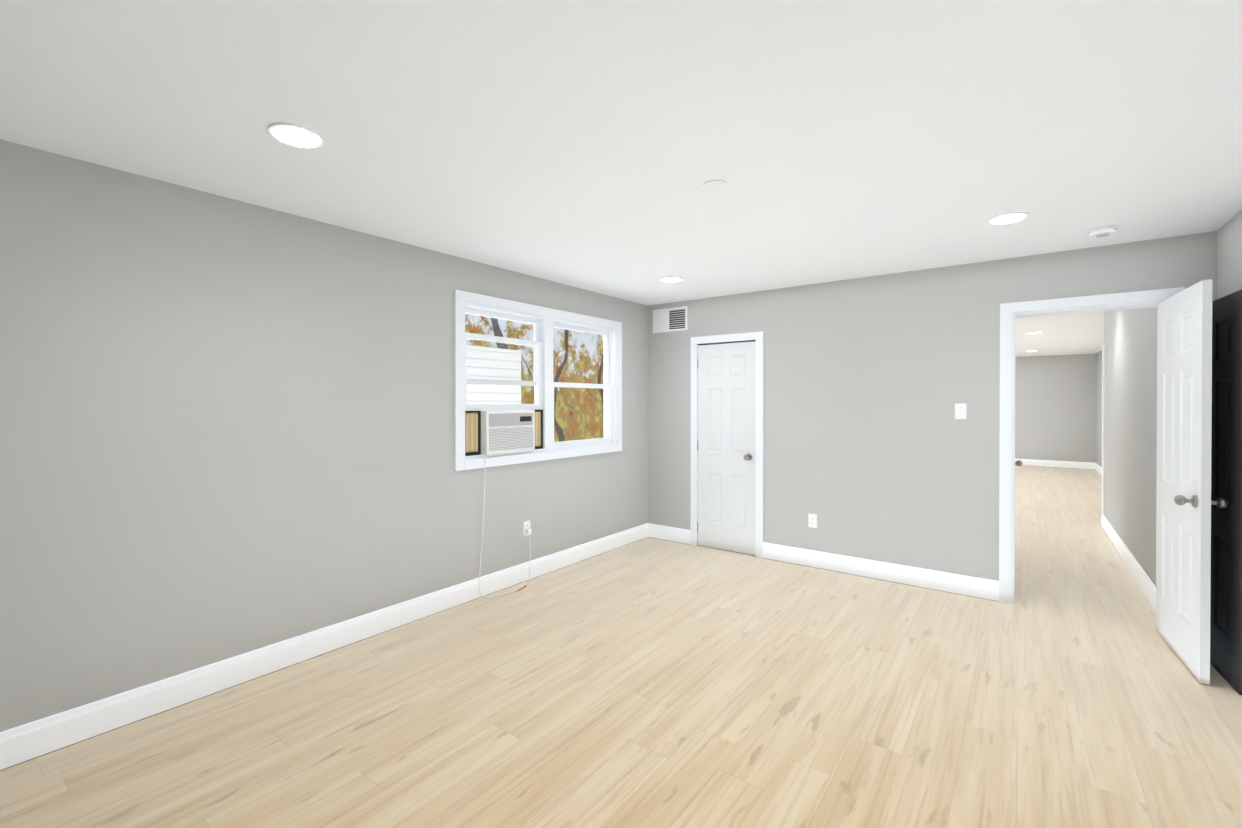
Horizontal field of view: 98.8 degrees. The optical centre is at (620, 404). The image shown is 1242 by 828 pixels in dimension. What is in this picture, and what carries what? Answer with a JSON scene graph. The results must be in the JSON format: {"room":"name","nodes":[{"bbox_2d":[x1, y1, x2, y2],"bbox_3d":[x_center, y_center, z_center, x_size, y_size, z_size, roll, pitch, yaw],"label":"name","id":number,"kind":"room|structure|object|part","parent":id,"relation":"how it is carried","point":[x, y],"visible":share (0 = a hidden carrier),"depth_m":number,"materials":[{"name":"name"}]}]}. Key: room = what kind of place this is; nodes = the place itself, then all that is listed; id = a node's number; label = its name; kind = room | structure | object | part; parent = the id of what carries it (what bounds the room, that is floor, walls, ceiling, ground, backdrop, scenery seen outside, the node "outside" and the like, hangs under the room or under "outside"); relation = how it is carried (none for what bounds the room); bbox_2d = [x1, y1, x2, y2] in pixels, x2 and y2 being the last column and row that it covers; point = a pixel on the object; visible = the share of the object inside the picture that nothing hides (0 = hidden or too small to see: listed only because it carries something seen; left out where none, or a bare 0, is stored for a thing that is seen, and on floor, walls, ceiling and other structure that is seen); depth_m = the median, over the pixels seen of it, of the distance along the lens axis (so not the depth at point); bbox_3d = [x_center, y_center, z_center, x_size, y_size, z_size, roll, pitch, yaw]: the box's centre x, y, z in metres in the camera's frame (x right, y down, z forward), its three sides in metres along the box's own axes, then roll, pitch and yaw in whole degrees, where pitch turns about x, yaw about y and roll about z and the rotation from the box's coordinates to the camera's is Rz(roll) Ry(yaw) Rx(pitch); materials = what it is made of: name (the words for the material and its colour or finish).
{"room":"empty bedroom","nodes":[
{"label":"empty bedroom","id":0,"kind":"room"},
{"bbox_2d":[0,139,647,731],"bbox_3d":[-1.820,0.188,2.950,0.140,2.440,7.080,0,0,37],"label":"wall","id":1,"kind":"structure","parent":0,"point":[226,427],"depth_m":2.64,"materials":[{"name":"grey paint"}]},
{"bbox_2d":[0,523,647,770],"bbox_3d":[-1.757,1.336,2.909,0.015,0.145,6.800,0,0,37],"label":"baseboard","id":2,"kind":"structure","parent":1,"relation":"attached to","point":[35,739],"depth_m":2.73,"materials":[{"name":"white wood"}]},
{"bbox_2d":[523,520,529,536],"bbox_3d":[-0.751,0.986,4.248,0.008,0.116,0.072,0,0,37],"label":"electrical outlet","id":3,"kind":"object","parent":1,"relation":"attached to","point":[526,524],"visible":0.79,"depth_m":4.23,"materials":[{"name":"white plastic"}]},
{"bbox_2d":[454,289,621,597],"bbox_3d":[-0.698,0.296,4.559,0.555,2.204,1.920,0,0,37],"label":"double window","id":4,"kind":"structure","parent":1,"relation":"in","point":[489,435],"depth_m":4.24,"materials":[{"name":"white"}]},
{"bbox_3d":[-1.091,0.201,3.867,0.024,0.330,0.158,0,0,37],"label":"window ac panel","id":5,"kind":"part","parent":4,"relation":"part of","materials":[{"name":"black plastic"}]},
{"bbox_3d":[-0.935,-0.433,4.145,0.004,0.474,0.712,0,0,37],"label":"window glass","id":6,"kind":"part","parent":4,"relation":"part of","materials":[{"name":"clear glass"}]},
{"bbox_3d":[-0.908,-0.245,4.126,0.004,0.474,0.712,0,0,37],"label":"window glass","id":7,"kind":"part","parent":4,"relation":"part of","materials":[{"name":"clear glass"}]},
{"bbox_3d":[-0.574,-0.176,4.463,0.024,1.260,1.920,0,0,37],"label":"window casing","id":8,"kind":"part","parent":4,"relation":"part of","materials":[{"name":"white wood"}]},
{"bbox_3d":[-0.707,0.198,4.375,0.024,0.330,0.160,0,0,37],"label":"window ac panel","id":9,"kind":"part","parent":4,"relation":"part of","materials":[{"name":"black plastic"}]},
{"bbox_3d":[-0.382,-0.437,4.878,0.004,0.474,0.756,0,0,37],"label":"window glass","id":10,"kind":"part","parent":4,"relation":"part of","materials":[{"name":"clear glass"}]},
{"bbox_3d":[-0.356,0.081,4.861,0.004,0.474,0.756,0,0,37],"label":"window glass","id":11,"kind":"part","parent":4,"relation":"part of","materials":[{"name":"clear glass"}]},
{"bbox_2d":[0,465,1241,827],"bbox_3d":[2.853,1.421,5.883,5.280,0.060,17.380,0,0,37],"label":"floor","id":12,"kind":"structure","parent":0,"point":[650,683],"depth_m":2.40,"materials":[{"name":"brown wood"}]},
{"bbox_2d":[0,0,1241,356],"bbox_3d":[2.853,-1.079,5.869,5.280,0.060,17.380,0,0,37],"label":"ceiling","id":13,"kind":"structure","parent":0,"point":[590,144],"depth_m":1.93,"materials":[{"name":"white paint"}]},
{"bbox_2d":[267,122,324,148],"bbox_3d":[-1.234,-1.021,2.026,0.186,0.012,0.186,0,0,37],"label":"recessed light","id":14,"kind":"object","parent":13,"relation":"in","point":[295,135],"visible":0.98,"depth_m":2.00,"materials":[{"name":"white plastic"}]},
{"bbox_2d":[661,276,682,281],"bbox_3d":[0.420,-1.034,4.386,0.186,0.012,0.186,0,0,37],"label":"recessed light","id":15,"kind":"object","parent":13,"relation":"in","point":[671,279],"visible":0.98,"depth_m":4.36,"materials":[{"name":"white plastic"}]},
{"bbox_2d":[703,180,726,189],"bbox_3d":[0.440,-1.027,2.485,0.110,0.006,0.110,0,0,37],"label":"ceiling plate","id":16,"kind":"object","parent":13,"relation":"attached to","point":[714,184],"visible":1,"depth_m":2.47,"materials":[{"name":"white paint"}]},
{"bbox_2d":[987,212,1028,224],"bbox_3d":[2.130,-1.026,2.933,0.186,0.012,0.186,0,0,37],"label":"recessed light","id":17,"kind":"object","parent":13,"relation":"in","point":[1008,218],"visible":0.96,"depth_m":2.91,"materials":[{"name":"white plastic"}]},
{"bbox_2d":[1087,225,1117,237],"bbox_3d":[2.821,-1.012,3.119,0.132,0.043,0.132,0,0,37],"label":"smoke detector","id":18,"kind":"object","parent":13,"relation":"attached to","point":[1102,231],"visible":1,"depth_m":3.09,"materials":[{"name":"white plastic"}]},
{"bbox_2d":[648,231,1216,580],"bbox_3d":[2.010,0.180,4.408,4.220,2.440,0.140,0,0,37],"label":"wall","id":19,"kind":"structure","parent":0,"point":[875,449],"depth_m":4.24,"materials":[{"name":"grey paint"}]},
{"bbox_2d":[648,523,689,544],"bbox_3d":[0.500,1.321,5.455,0.495,0.145,0.015,0,0,37],"label":"baseboard","id":20,"kind":"structure","parent":19,"relation":"attached to","point":[673,534],"depth_m":5.45,"materials":[{"name":"white wood"}]},
{"bbox_2d":[653,306,687,332],"bbox_3d":[0.500,-0.871,5.448,0.410,0.240,0.008,0,0,37],"label":"air vent","id":21,"kind":"object","parent":19,"relation":"in","point":[670,319],"visible":1,"depth_m":5.44,"materials":[{"name":"white metal"}]},
{"bbox_2d":[697,341,755,554],"bbox_3d":[1.010,0.400,5.102,0.613,1.975,0.197,0,0,37],"label":"closet door","id":22,"kind":"structure","parent":19,"relation":"in","point":[726,434],"depth_m":5.08,"materials":[{"name":"white paint"},{"name":"satin nickel"}]},
{"bbox_2d":[690,331,763,557],"bbox_3d":[0.996,0.362,5.075,0.750,2.067,0.018,0,0,37],"label":"trim","id":23,"kind":"structure","parent":19,"relation":"attached to","point":[758,337],"depth_m":4.92,"materials":[{"name":"white wood"}]},
{"bbox_2d":[808,513,816,527],"bbox_3d":[1.652,0.999,4.589,0.072,0.116,0.008,0,0,37],"label":"electrical outlet","id":24,"kind":"object","parent":19,"relation":"attached to","point":[812,520],"visible":1,"depth_m":4.59,"materials":[{"name":"white plastic"}]},
{"bbox_2d":[763,542,998,601],"bbox_3d":[1.996,1.328,4.327,1.755,0.145,0.015,0,0,37],"label":"baseboard","id":25,"kind":"structure","parent":19,"relation":"attached to","point":[988,589],"depth_m":4.23,"materials":[{"name":"white wood"}]},
{"bbox_2d":[955,404,966,418],"bbox_3d":[2.509,0.047,3.932,0.072,0.116,0.018,0,0,37],"label":"light switch","id":26,"kind":"object","parent":19,"relation":"attached to","point":[960,411],"visible":1,"depth_m":3.93,"materials":[{"name":"white plastic"}]},
{"bbox_2d":[999,287,1184,603],"bbox_3d":[3.105,0.343,3.573,0.915,2.122,0.159,0,0,37],"label":"door frame","id":27,"kind":"structure","parent":19,"relation":"attached to","point":[1007,310],"depth_m":3.75,"materials":[{"name":"white wood"}]},
{"bbox_2d":[1156,279,1228,684],"bbox_3d":[3.142,0.386,2.987,0.197,2.028,0.759,0,0,33],"label":"hall door","id":28,"kind":"structure","parent":19,"relation":"in","point":[1184,502],"depth_m":2.87,"materials":[{"name":"white paint"},{"name":"satin nickel"}]},
{"bbox_2d":[1015,460,1022,466],"bbox_3d":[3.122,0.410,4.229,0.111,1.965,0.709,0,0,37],"label":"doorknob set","id":29,"kind":"structure","parent":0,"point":[1019,463],"depth_m":4.42,"materials":[{"name":"silver metal"}]},
{"bbox_2d":[1015,354,1095,462],"bbox_3d":[8.043,0.133,12.759,5.280,2.440,0.140,0,0,37],"label":"wall","id":30,"kind":"structure","parent":0,"point":[1055,407],"depth_m":11.59,"materials":[{"name":"grey paint"}]},
{"bbox_2d":[1015,459,1093,469],"bbox_3d":[7.988,1.281,12.710,4.980,0.145,0.015,0,0,37],"label":"baseboard","id":31,"kind":"structure","parent":30,"relation":"attached to","point":[1026,462],"depth_m":11.57,"materials":[{"name":"white wood"}]},
{"bbox_2d":[1096,350,1101,466],"bbox_3d":[7.904,0.157,8.456,0.320,2.440,6.900,0,0,37],"label":"wall","id":32,"kind":"structure","parent":0,"point":[1099,408],"depth_m":10.73,"materials":[{"name":"grey paint"}]},
{"bbox_2d":[1094,463,1101,475],"bbox_3d":[7.944,1.304,8.495,0.015,0.145,6.800,0,0,37],"label":"baseboard","id":33,"kind":"structure","parent":32,"relation":"attached to","point":[1096,467],"depth_m":10.72,"materials":[{"name":"white wood"}]},
{"bbox_2d":[1104,307,1157,586],"bbox_3d":[4.620,0.178,4.632,0.320,2.440,3.360,0,0,37],"label":"wall","id":34,"kind":"structure","parent":0,"point":[1130,440],"depth_m":4.47,"materials":[{"name":"grey paint"}]},
{"bbox_2d":[1102,345,1104,516],"bbox_3d":[5.476,0.356,6.043,0.012,2.070,0.102,0,0,37],"label":"trim","id":35,"kind":"structure","parent":34,"relation":"attached to","point":[1103,387],"depth_m":6.00,"materials":[{"name":"white wood"}]},
{"bbox_2d":[1101,515,1155,610],"bbox_3d":[4.487,1.325,4.739,0.015,0.145,3.360,0,0,37],"label":"baseboard","id":36,"kind":"structure","parent":34,"relation":"attached to","point":[1143,581],"depth_m":4.40,"materials":[{"name":"white wood"}]},
{"bbox_2d":[1217,210,1241,298],"bbox_3d":[1.508,0.202,0.354,0.140,2.440,6.940,0,0,37],"label":"wall","id":37,"kind":"structure","parent":0,"point":[1229,256],"depth_m":2.97,"materials":[{"name":"grey paint"}]},
{"bbox_2d":[1210,289,1241,694],"bbox_3d":[3.223,0.423,2.883,0.036,1.970,0.740,0,0,33],"label":"door","id":38,"kind":"structure","parent":37,"relation":"in","point":[1226,579],"depth_m":2.72,"materials":[{"name":"black"}]},
{"label":"outside","id":39,"kind":"structure","parent":0,"visible":0},
{"bbox_2d":[465,314,602,441],"bbox_3d":[-4.167,-0.629,9.599,0.100,10.000,19.000,0,0,37],"label":"trees","id":40,"kind":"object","parent":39,"point":[494,330],"depth_m":13.28,"materials":[{"name":"plant"}]},
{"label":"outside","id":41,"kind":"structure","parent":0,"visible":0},
{"bbox_2d":[467,345,520,403],"bbox_3d":[-1.979,0.811,6.862,0.100,3.150,1.750,0,0,37],"label":"siding","id":42,"kind":"object","parent":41,"point":[502,391],"depth_m":7.13,"materials":[{"name":"white plastic"}]}
]}

